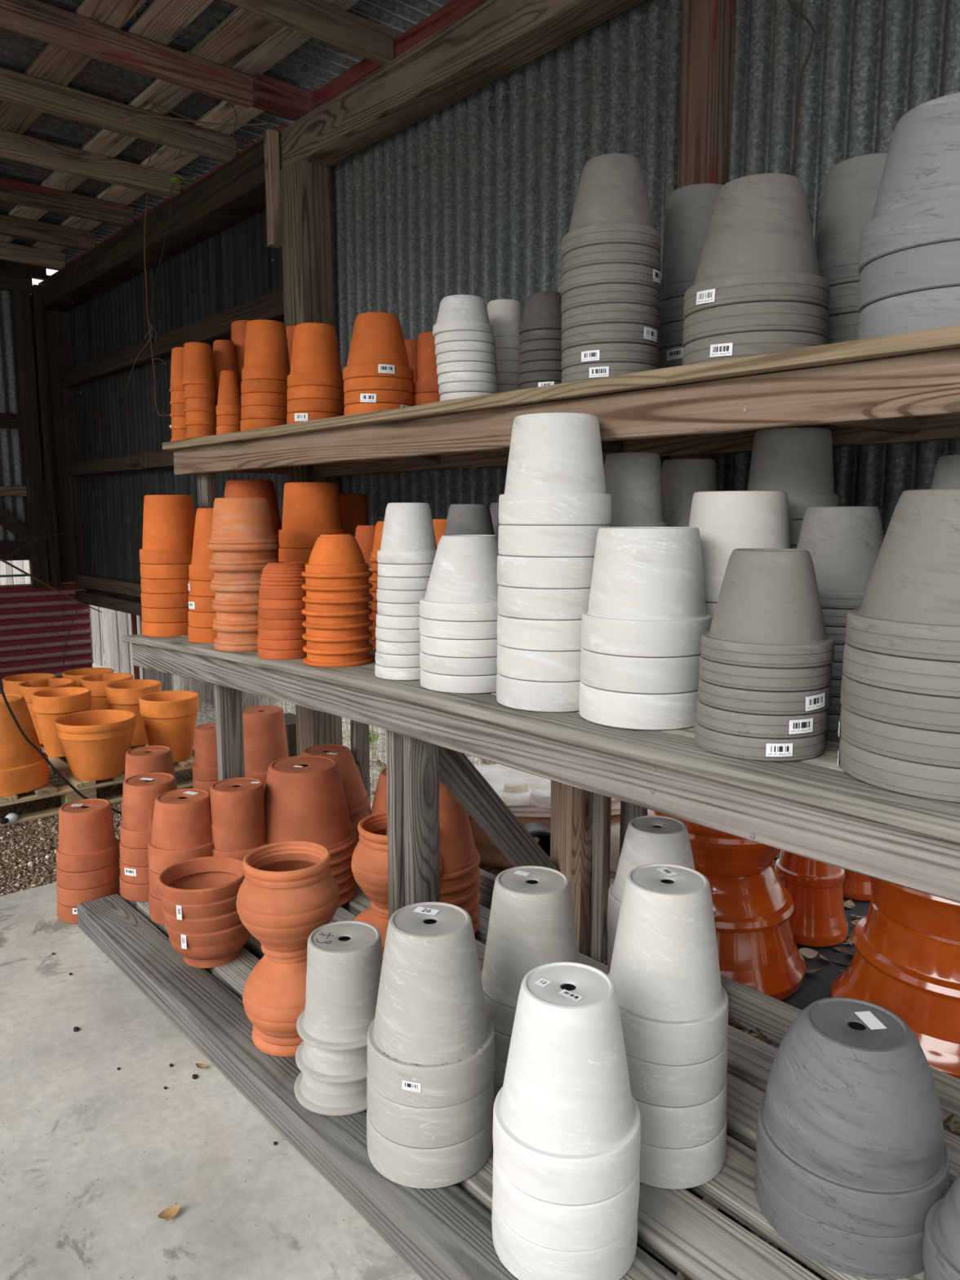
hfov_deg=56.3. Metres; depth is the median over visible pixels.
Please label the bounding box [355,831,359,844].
flower pot
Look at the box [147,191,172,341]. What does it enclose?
vine
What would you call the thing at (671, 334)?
flower pot
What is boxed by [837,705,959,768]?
flower pot
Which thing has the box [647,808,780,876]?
planter
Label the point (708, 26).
stud
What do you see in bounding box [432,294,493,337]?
flower pot
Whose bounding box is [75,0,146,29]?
board
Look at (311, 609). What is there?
flower pot
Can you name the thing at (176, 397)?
flower pot
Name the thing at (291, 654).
flower pot
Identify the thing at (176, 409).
flower pot
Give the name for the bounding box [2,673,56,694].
flower pot
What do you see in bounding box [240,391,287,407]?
flower pot
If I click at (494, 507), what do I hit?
flower pot
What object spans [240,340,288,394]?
flower pot
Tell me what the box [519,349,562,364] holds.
flower pot
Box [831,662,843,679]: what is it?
flower pot
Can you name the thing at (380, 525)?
flower pot
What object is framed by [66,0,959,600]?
wall
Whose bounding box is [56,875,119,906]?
flower pot
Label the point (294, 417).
flower pot
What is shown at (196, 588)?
flower pot
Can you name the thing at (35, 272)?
trim
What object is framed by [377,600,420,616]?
flower pot
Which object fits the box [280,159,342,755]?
column
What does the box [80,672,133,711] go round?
flower pot
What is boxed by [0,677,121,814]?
power cable
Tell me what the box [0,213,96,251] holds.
rafter
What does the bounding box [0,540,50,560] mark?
trim
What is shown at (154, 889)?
flower pot
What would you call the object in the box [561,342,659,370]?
flower pot
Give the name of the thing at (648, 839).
flower pot
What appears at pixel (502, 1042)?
flower pot
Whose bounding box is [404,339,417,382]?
flower pot
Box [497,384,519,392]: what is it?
flower pot
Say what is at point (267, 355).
flower pot
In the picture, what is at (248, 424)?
flower pot
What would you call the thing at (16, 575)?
trim
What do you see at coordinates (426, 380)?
flower pot
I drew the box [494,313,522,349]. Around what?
flower pot
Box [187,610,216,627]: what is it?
flower pot
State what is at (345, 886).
flower pot
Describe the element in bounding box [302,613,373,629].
flower pot
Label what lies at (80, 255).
vine
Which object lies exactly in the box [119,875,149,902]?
flower pot
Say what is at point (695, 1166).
flower pot
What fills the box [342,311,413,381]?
flower pot
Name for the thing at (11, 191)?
rafter
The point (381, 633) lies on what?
flower pot
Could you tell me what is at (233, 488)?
flower pot
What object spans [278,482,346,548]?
flower pot
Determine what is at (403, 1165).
flower pot
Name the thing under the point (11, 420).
trim
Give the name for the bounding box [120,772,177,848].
flower pot
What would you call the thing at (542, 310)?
flower pot
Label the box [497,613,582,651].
flower pot
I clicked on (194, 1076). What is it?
crumb
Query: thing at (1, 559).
branch
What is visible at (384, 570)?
flower pot
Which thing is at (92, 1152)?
floor
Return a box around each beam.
[38,130,280,311]
[74,573,141,597]
[75,591,142,616]
[279,0,644,168]
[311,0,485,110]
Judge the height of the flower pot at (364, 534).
0.146 m
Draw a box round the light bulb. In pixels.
[0,813,17,824]
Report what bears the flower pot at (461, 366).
on the flower pot at (455, 376)
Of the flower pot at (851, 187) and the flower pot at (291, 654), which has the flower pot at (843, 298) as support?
the flower pot at (851, 187)
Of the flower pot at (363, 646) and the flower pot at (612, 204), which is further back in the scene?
the flower pot at (363, 646)
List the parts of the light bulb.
globe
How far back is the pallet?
4.40 m
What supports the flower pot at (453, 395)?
on the shelf rack
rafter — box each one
[0,0,253,108]
[0,66,236,162]
[0,129,181,198]
[0,176,133,226]
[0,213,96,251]
[0,240,65,270]
[222,0,394,65]
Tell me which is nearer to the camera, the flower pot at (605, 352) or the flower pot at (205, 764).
the flower pot at (605, 352)
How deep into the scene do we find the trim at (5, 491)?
6.29 m
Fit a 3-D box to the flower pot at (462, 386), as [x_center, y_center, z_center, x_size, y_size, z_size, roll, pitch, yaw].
[-0.030,-0.714,2.435,0.164,0.095,0.164,4,9,25]
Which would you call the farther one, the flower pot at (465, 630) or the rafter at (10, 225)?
the rafter at (10, 225)
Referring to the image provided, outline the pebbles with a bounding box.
[0,794,121,896]
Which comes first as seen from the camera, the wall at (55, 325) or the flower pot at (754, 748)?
the flower pot at (754, 748)
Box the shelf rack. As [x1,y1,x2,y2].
[121,324,959,964]
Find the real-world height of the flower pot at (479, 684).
0.200 m
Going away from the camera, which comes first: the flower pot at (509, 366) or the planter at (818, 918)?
the flower pot at (509, 366)
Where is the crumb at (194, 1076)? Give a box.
[191,1074,198,1079]
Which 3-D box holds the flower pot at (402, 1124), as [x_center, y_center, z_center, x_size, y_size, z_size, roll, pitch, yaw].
[-0.105,0.824,1.881,0.268,0.332,0.268,-7,11,-41]
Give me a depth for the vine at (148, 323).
4.82 m
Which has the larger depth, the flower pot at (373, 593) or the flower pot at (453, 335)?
the flower pot at (373, 593)
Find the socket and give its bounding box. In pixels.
[0,817,8,824]
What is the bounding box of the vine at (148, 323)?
[126,192,169,416]
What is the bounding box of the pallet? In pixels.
[0,742,194,826]
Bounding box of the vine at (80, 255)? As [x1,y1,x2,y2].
[61,254,81,302]
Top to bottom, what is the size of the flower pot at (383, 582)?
0.155 m
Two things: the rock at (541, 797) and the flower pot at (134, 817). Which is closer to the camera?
the flower pot at (134, 817)
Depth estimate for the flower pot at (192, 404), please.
3.49 m
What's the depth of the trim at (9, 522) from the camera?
6.31 m
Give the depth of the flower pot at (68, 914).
3.14 m
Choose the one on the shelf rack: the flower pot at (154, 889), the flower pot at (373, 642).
the flower pot at (373, 642)
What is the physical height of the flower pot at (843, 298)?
0.257 m
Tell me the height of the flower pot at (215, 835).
0.318 m
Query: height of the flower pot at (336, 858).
0.278 m
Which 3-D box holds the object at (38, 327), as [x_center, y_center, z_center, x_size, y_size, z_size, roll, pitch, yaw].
[-3.097,-1.428,6.402,0.052,2.100,0.092,-7,11,-41]
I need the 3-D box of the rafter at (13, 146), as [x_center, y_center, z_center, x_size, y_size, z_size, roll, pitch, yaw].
[-2.585,-2.192,3.683,2.780,0.107,0.052,-7,11,-41]
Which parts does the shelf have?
rail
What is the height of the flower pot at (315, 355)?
0.205 m
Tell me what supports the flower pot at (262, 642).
on the flower pot at (291, 654)
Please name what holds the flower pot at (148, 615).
on the flower pot at (148, 628)
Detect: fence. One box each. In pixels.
[0,560,276,708]
[199,681,386,786]
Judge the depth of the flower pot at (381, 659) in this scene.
2.32 m
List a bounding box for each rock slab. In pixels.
[468,764,620,817]
[468,813,620,868]
[609,822,620,873]
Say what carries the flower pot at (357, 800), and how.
on the flower pot at (355, 820)
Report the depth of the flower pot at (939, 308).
1.49 m
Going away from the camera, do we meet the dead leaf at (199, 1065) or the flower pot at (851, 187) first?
the flower pot at (851, 187)
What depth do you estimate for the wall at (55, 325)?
6.44 m
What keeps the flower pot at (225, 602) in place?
on the flower pot at (233, 622)
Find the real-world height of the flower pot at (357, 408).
0.196 m
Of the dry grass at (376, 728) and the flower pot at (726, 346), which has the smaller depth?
the flower pot at (726, 346)
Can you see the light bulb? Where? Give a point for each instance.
(10, 818)
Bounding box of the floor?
[0,881,422,1279]
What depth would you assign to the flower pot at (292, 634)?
2.70 m
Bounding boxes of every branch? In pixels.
[0,558,102,613]
[3,533,94,671]
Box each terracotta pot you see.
[157,856,244,904]
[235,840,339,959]
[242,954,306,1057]
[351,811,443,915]
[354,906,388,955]
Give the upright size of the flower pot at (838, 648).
0.197 m
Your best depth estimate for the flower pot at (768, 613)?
1.55 m
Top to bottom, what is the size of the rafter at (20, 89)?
0.107 m
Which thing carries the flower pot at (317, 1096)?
on the shelf
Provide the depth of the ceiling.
3.65 m
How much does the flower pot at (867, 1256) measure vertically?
0.301 m
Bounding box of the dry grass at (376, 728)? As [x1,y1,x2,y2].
[171,675,495,799]
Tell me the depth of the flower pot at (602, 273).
1.99 m
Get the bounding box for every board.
[0,9,91,158]
[0,182,48,242]
[31,195,102,252]
[41,50,194,192]
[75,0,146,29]
[97,100,263,204]
[127,0,213,45]
[189,6,282,68]
[230,0,360,75]
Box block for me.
[251,73,311,120]
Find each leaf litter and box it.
[369,753,865,973]
[492,960,959,1279]
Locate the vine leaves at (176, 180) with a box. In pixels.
[169,173,187,184]
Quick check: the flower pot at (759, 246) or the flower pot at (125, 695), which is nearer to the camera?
the flower pot at (759, 246)
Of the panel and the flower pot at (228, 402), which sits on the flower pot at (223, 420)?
the flower pot at (228, 402)
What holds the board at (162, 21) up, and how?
attached to the ceiling
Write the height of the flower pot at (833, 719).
0.197 m
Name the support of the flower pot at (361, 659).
on the shelf rack
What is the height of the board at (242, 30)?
0.023 m
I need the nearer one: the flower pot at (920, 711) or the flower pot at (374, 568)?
the flower pot at (920, 711)
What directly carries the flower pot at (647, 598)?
on the flower pot at (628, 674)
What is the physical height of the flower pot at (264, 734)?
0.376 m
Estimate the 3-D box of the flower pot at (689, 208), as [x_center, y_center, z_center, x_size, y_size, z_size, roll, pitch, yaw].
[0.545,-0.975,2.239,0.200,0.260,0.200,2,8,11]
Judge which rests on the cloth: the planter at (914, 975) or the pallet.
the planter at (914, 975)
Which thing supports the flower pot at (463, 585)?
on the flower pot at (465, 630)
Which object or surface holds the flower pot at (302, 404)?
on the flower pot at (294, 417)
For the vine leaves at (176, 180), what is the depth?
4.28 m
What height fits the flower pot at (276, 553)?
0.281 m
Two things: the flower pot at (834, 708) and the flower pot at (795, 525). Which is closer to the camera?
the flower pot at (834, 708)
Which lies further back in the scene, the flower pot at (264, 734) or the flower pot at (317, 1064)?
the flower pot at (264, 734)
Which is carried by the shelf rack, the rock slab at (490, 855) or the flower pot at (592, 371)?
the flower pot at (592, 371)
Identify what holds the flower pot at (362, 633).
on the flower pot at (363, 646)
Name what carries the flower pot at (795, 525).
on the flower pot
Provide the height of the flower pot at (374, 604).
0.129 m
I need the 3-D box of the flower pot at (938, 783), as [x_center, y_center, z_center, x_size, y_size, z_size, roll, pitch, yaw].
[0.772,0.097,1.466,0.333,0.253,0.333,0,8,1]
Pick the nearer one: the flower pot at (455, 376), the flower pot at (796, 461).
the flower pot at (796, 461)
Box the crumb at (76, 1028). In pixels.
[73,1026,79,1031]
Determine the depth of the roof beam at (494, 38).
3.05 m
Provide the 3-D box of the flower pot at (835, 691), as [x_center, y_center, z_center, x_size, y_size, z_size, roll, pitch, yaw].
[0.742,0.001,1.848,0.217,0.197,0.217,-6,10,-35]
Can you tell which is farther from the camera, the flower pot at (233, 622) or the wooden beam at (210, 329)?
the wooden beam at (210, 329)
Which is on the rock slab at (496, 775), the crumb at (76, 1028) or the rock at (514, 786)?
the rock at (514, 786)
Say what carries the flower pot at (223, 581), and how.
on the flower pot at (225, 602)
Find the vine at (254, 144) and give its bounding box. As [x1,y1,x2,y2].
[227,137,255,148]
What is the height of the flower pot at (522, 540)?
0.235 m
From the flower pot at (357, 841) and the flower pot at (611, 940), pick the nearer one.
the flower pot at (611, 940)
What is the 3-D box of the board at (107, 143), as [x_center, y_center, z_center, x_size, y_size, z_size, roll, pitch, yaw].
[-1.657,-2.318,4.112,0.148,0.023,1.824,-7,11,-41]
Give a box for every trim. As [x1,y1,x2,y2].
[0,260,46,279]
[0,271,32,293]
[0,412,22,428]
[0,485,26,496]
[0,506,31,545]
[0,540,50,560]
[0,573,31,577]
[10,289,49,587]
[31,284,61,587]
[31,480,49,540]
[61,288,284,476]
[263,128,282,248]
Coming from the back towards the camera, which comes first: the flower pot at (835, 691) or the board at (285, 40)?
the board at (285, 40)
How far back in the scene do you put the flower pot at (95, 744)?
4.41 m
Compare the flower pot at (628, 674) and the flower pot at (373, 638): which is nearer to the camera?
the flower pot at (628, 674)
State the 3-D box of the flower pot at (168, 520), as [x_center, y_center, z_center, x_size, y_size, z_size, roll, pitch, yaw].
[-1.224,-0.438,3.543,0.237,0.265,0.237,2,8,15]
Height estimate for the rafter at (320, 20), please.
0.107 m
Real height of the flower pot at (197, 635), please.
0.255 m
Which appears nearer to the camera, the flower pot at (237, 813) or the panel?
the flower pot at (237, 813)
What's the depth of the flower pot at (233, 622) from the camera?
2.91 m
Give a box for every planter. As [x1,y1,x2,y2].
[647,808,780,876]
[702,863,805,1000]
[774,849,848,946]
[831,897,959,1079]
[842,869,871,901]
[870,876,959,943]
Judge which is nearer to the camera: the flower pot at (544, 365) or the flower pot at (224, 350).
the flower pot at (544, 365)
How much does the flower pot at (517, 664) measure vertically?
0.235 m
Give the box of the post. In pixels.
[139,616,172,691]
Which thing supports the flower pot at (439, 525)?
on the flower pot
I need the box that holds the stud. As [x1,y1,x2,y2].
[669,0,736,491]
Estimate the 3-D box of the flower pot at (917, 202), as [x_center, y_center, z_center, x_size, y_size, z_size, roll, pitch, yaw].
[0.826,-0.781,1.557,0.302,0.242,0.302,-2,8,-12]
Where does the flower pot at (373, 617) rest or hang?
on the flower pot at (372, 628)
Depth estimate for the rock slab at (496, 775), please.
3.71 m
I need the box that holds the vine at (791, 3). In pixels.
[786,0,817,175]
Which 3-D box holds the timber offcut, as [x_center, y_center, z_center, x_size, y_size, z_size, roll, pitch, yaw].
[-1.063,0.590,5.002,0.162,0.310,0.262,-7,11,-41]
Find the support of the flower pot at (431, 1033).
on the flower pot at (402, 1124)
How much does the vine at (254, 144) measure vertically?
0.006 m
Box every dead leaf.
[158,1204,180,1218]
[195,1062,206,1068]
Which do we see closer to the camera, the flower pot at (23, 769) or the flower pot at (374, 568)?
the flower pot at (374, 568)
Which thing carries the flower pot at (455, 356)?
on the flower pot at (461, 366)
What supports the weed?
on the ground at (495, 870)
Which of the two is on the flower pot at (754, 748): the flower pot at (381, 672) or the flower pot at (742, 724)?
the flower pot at (742, 724)
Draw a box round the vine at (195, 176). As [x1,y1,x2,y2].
[168,176,199,195]
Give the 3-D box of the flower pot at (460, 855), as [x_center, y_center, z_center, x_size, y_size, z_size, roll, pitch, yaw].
[-0.165,0.585,2.892,0.332,0.271,0.332,4,9,27]
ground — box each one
[0,746,826,1279]
[92,662,616,885]
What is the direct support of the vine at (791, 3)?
attached to the wall at (476, 196)
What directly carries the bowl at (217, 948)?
on the shelf
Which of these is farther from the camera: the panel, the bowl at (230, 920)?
the panel
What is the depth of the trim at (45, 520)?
6.43 m
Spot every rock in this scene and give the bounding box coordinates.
[503,781,528,792]
[528,786,551,808]
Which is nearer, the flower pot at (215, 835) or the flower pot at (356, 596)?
the flower pot at (356, 596)
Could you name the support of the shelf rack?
on the ground at (25, 807)
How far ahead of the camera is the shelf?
1.94 m
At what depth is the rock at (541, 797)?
3.47 m
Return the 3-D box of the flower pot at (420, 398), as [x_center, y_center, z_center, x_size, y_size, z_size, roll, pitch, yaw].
[-0.141,-0.820,2.799,0.138,0.182,0.138,-4,9,-28]
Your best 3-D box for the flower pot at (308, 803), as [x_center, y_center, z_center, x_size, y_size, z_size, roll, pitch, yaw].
[-0.614,0.567,3.134,0.357,0.278,0.357,-3,9,-23]
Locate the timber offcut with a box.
[284,712,297,756]
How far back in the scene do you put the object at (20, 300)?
6.32 m
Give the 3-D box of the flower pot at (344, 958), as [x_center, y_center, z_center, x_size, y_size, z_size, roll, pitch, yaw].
[-0.311,0.786,2.076,0.228,0.215,0.228,-6,10,-38]
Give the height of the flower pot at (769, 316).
0.252 m
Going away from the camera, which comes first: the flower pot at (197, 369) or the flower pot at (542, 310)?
the flower pot at (542, 310)
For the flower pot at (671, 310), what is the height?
0.260 m
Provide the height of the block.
0.116 m
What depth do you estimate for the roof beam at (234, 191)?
4.72 m
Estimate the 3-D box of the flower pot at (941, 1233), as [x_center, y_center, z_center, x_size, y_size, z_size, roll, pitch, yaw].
[0.871,0.972,1.476,0.248,0.193,0.248,-6,10,-38]
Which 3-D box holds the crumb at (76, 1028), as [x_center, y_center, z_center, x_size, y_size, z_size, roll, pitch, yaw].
[-1.123,1.083,2.495,0.015,0.008,0.021,-7,11,-41]
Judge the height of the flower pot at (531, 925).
0.329 m
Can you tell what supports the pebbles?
on the ground at (25, 807)
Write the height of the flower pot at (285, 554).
0.234 m
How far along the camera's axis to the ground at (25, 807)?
3.98 m
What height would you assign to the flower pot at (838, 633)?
0.197 m
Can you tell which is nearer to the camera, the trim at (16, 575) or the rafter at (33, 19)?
the rafter at (33, 19)
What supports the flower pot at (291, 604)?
on the flower pot at (264, 613)
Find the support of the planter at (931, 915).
on the planter at (914, 975)
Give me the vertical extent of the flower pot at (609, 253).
0.204 m
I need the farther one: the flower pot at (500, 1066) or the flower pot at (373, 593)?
the flower pot at (373, 593)
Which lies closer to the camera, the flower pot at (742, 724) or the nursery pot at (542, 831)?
the flower pot at (742, 724)
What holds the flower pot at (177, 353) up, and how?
on the flower pot at (176, 397)
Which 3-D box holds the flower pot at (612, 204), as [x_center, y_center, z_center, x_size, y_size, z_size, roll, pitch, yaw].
[0.303,-0.990,2.068,0.229,0.204,0.229,4,9,28]
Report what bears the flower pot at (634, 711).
on the shelf rack
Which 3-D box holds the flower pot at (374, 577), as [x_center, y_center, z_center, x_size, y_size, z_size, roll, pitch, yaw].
[-0.295,-0.254,2.890,0.128,0.129,0.128,-6,10,-37]
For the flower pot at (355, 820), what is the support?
on the flower pot at (357, 841)
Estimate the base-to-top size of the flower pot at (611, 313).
0.204 m
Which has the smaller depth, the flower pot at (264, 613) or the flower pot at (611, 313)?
the flower pot at (611, 313)
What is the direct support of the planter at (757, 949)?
on the cloth
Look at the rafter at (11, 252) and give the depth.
5.80 m
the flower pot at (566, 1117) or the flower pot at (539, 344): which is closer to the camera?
the flower pot at (566, 1117)
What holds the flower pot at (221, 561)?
on the flower pot at (223, 581)
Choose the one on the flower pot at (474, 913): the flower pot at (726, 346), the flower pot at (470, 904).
the flower pot at (470, 904)
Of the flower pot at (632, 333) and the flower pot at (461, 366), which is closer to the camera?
the flower pot at (632, 333)
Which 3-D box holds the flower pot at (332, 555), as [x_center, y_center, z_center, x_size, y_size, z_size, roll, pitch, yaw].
[-0.414,-0.245,2.596,0.205,0.120,0.205,4,9,25]
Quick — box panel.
[0,582,93,693]
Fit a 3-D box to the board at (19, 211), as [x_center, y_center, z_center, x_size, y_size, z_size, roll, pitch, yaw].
[-2.822,-2.499,5.412,0.148,0.023,1.674,-7,11,-41]
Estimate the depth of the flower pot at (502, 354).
2.51 m
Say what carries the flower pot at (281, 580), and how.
on the flower pot at (291, 604)
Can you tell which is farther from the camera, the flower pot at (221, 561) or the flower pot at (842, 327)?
the flower pot at (221, 561)
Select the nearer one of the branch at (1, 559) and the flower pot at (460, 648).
the flower pot at (460, 648)
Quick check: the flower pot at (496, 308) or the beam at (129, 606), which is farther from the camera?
the beam at (129, 606)
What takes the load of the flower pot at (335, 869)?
on the flower pot at (344, 877)
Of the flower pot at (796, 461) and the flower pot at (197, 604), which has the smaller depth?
the flower pot at (796, 461)
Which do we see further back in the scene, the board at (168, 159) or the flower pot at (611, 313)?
the board at (168, 159)
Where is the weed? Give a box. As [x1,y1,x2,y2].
[342,729,380,746]
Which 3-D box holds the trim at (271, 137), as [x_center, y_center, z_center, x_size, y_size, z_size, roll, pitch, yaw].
[-0.881,-1.915,3.814,0.051,0.460,0.047,-7,11,-41]
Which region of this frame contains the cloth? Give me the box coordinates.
[772,849,870,1009]
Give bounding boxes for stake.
[130,613,139,679]
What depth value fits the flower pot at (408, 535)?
2.29 m
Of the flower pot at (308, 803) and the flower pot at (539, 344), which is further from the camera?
the flower pot at (308, 803)
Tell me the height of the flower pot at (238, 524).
0.170 m
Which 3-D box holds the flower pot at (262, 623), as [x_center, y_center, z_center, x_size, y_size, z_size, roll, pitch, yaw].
[-0.599,-0.094,2.767,0.168,0.107,0.168,-7,11,-41]
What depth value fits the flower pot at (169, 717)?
4.71 m
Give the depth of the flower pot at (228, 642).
2.92 m
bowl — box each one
[160,871,237,919]
[162,905,242,933]
[164,919,250,968]
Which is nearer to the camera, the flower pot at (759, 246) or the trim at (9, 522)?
the flower pot at (759, 246)
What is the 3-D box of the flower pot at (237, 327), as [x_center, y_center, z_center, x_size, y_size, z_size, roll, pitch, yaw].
[-0.952,-1.178,3.699,0.159,0.247,0.159,-7,11,-41]
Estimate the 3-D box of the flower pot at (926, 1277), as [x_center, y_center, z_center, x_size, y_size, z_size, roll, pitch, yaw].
[0.875,1.038,1.481,0.248,0.193,0.248,8,11,43]
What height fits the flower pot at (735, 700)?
0.198 m
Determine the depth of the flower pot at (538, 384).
2.18 m
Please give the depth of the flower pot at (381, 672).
2.32 m
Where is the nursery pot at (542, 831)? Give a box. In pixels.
[524,822,551,857]
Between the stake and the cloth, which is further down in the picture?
the cloth
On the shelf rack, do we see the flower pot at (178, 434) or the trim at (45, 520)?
the flower pot at (178, 434)
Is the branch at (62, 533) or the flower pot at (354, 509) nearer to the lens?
the flower pot at (354, 509)
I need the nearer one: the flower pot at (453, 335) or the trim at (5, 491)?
the flower pot at (453, 335)
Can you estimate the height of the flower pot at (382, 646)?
0.155 m
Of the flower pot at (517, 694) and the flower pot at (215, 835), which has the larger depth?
the flower pot at (215, 835)
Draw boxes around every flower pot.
[0,693,49,797]
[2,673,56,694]
[17,678,75,744]
[31,686,91,757]
[53,709,136,781]
[55,798,119,872]
[56,858,119,889]
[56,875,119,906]
[57,893,119,924]
[62,667,114,687]
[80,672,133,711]
[105,679,161,746]
[119,801,148,866]
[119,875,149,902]
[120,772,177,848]
[120,858,149,884]
[121,745,177,817]
[138,690,199,762]
[139,494,195,564]
[140,563,191,578]
[140,577,189,593]
[141,591,189,608]
[141,606,189,622]
[141,620,188,636]
[147,788,213,874]
[148,866,160,899]
[148,891,164,925]
[168,346,184,391]
[169,391,185,404]
[169,403,186,417]
[169,416,186,429]
[170,428,186,441]
[182,342,216,386]
[183,377,217,400]
[184,397,216,413]
[184,411,217,426]
[185,424,216,439]
[187,579,215,596]
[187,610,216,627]
[187,625,217,643]
[188,507,214,581]
[188,595,216,612]
[192,723,217,781]
[192,777,217,792]
[207,497,277,551]
[208,550,277,571]
[209,777,267,861]
[210,571,262,591]
[211,591,259,612]
[211,824,221,848]
[212,339,239,387]
[212,611,258,632]
[213,631,257,652]
[215,387,218,405]
[216,370,241,415]
[216,414,241,426]
[216,425,240,434]
[223,480,281,551]
[231,320,251,382]
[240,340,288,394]
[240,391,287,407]
[240,405,287,420]
[240,418,286,431]
[241,319,290,381]
[242,705,288,791]
[257,607,306,619]
[257,617,306,629]
[257,626,306,639]
[257,627,306,649]
[257,647,306,659]
[258,561,306,599]
[258,585,305,609]
[263,755,356,854]
[273,551,278,561]
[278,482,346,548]
[278,547,312,563]
[285,325,295,368]
[286,411,343,424]
[287,322,343,389]
[287,385,344,401]
[287,398,344,414]
[293,1005,367,1115]
[295,973,367,1083]
[296,920,382,1050]
[301,533,373,577]
[301,576,373,591]
[301,601,372,617]
[302,589,373,604]
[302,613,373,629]
[302,626,373,642]
[302,639,373,654]
[302,651,373,666]
[302,744,370,817]
[302,765,356,866]
[329,856,351,875]
[333,867,353,884]
[337,875,356,895]
[337,884,356,907]
[339,493,368,537]
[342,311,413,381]
[343,377,413,394]
[343,389,413,406]
[343,402,411,415]
[349,809,368,831]
[355,524,375,567]
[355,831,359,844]
[366,1071,493,1148]
[366,1111,493,1188]
[367,902,494,1107]
[368,521,383,562]
[368,561,378,572]
[368,572,378,582]
[368,582,377,591]
[368,611,377,621]
[368,621,377,631]
[368,768,386,815]
[369,600,377,611]
[369,631,376,640]
[371,591,377,601]
[371,640,376,650]
[374,662,420,680]
[375,626,420,642]
[375,638,420,654]
[375,650,419,667]
[376,587,426,603]
[376,613,420,629]
[377,502,436,564]
[377,563,433,577]
[377,575,429,590]
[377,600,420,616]
[385,780,479,880]
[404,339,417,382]
[413,331,439,394]
[413,355,439,405]
[419,534,498,621]
[419,616,497,639]
[419,650,497,675]
[420,634,497,657]
[420,668,497,693]
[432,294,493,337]
[432,519,446,548]
[434,330,495,346]
[435,340,495,355]
[435,351,496,365]
[436,360,497,375]
[437,371,497,385]
[438,381,498,395]
[440,391,491,400]
[440,866,479,893]
[440,879,480,904]
[444,503,494,534]
[454,891,479,912]
[467,904,479,923]
[472,916,479,933]
[480,866,579,1035]
[487,298,522,337]
[489,502,501,536]
[491,1191,637,1279]
[492,1153,639,1251]
[493,961,640,1204]
[493,1029,511,1062]
[493,1057,506,1087]
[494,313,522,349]
[495,348,519,361]
[496,348,519,373]
[496,372,520,386]
[496,671,580,712]
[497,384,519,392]
[497,524,609,556]
[497,554,594,588]
[497,584,590,620]
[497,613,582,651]
[497,643,581,681]
[498,412,611,524]
[518,291,561,334]
[519,328,562,344]
[519,339,561,355]
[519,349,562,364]
[519,360,562,374]
[519,370,561,385]
[520,381,561,389]
[560,153,661,259]
[560,263,660,296]
[560,283,660,315]
[561,243,661,276]
[561,302,660,333]
[561,323,660,352]
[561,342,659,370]
[561,362,658,383]
[578,680,697,730]
[580,647,701,693]
[581,526,711,657]
[604,452,668,526]
[607,815,695,939]
[607,863,728,1065]
[607,932,614,973]
[626,1037,728,1106]
[635,1079,726,1148]
[639,1115,726,1189]
[658,320,684,350]
[658,345,684,368]
[659,183,722,302]
[659,296,684,325]
[661,458,716,527]
[682,301,828,347]
[682,331,827,365]
[683,173,829,319]
[688,490,791,602]
[693,720,825,761]
[695,698,827,738]
[697,677,831,715]
[698,655,831,691]
[700,548,834,668]
[705,601,716,620]
[746,426,838,519]
[755,997,949,1236]
[755,1155,924,1279]
[789,519,803,545]
[796,506,884,608]
[816,152,888,287]
[822,608,853,626]
[825,626,845,644]
[826,312,859,344]
[826,713,839,731]
[827,281,859,316]
[827,696,841,714]
[830,679,841,697]
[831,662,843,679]
[832,644,844,662]
[836,736,959,803]
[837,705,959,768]
[840,673,959,733]
[842,642,959,697]
[844,488,959,662]
[857,92,959,274]
[857,240,959,313]
[857,285,959,339]
[922,1173,959,1279]
[923,1270,929,1279]
[930,453,959,488]
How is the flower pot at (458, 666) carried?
on the flower pot at (479, 684)
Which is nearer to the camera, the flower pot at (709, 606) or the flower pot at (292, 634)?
the flower pot at (709, 606)
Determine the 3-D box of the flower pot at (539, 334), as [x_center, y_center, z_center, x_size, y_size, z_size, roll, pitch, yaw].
[0.168,-0.777,2.217,0.141,0.091,0.141,-7,11,-41]
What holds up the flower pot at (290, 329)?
on the flower pot
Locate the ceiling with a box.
[0,0,452,271]
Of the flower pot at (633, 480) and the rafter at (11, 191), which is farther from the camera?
the rafter at (11, 191)
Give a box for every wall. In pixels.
[0,289,82,582]
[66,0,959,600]
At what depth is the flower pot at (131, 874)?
3.10 m
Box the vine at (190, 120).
[114,98,268,173]
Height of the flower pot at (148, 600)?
0.265 m

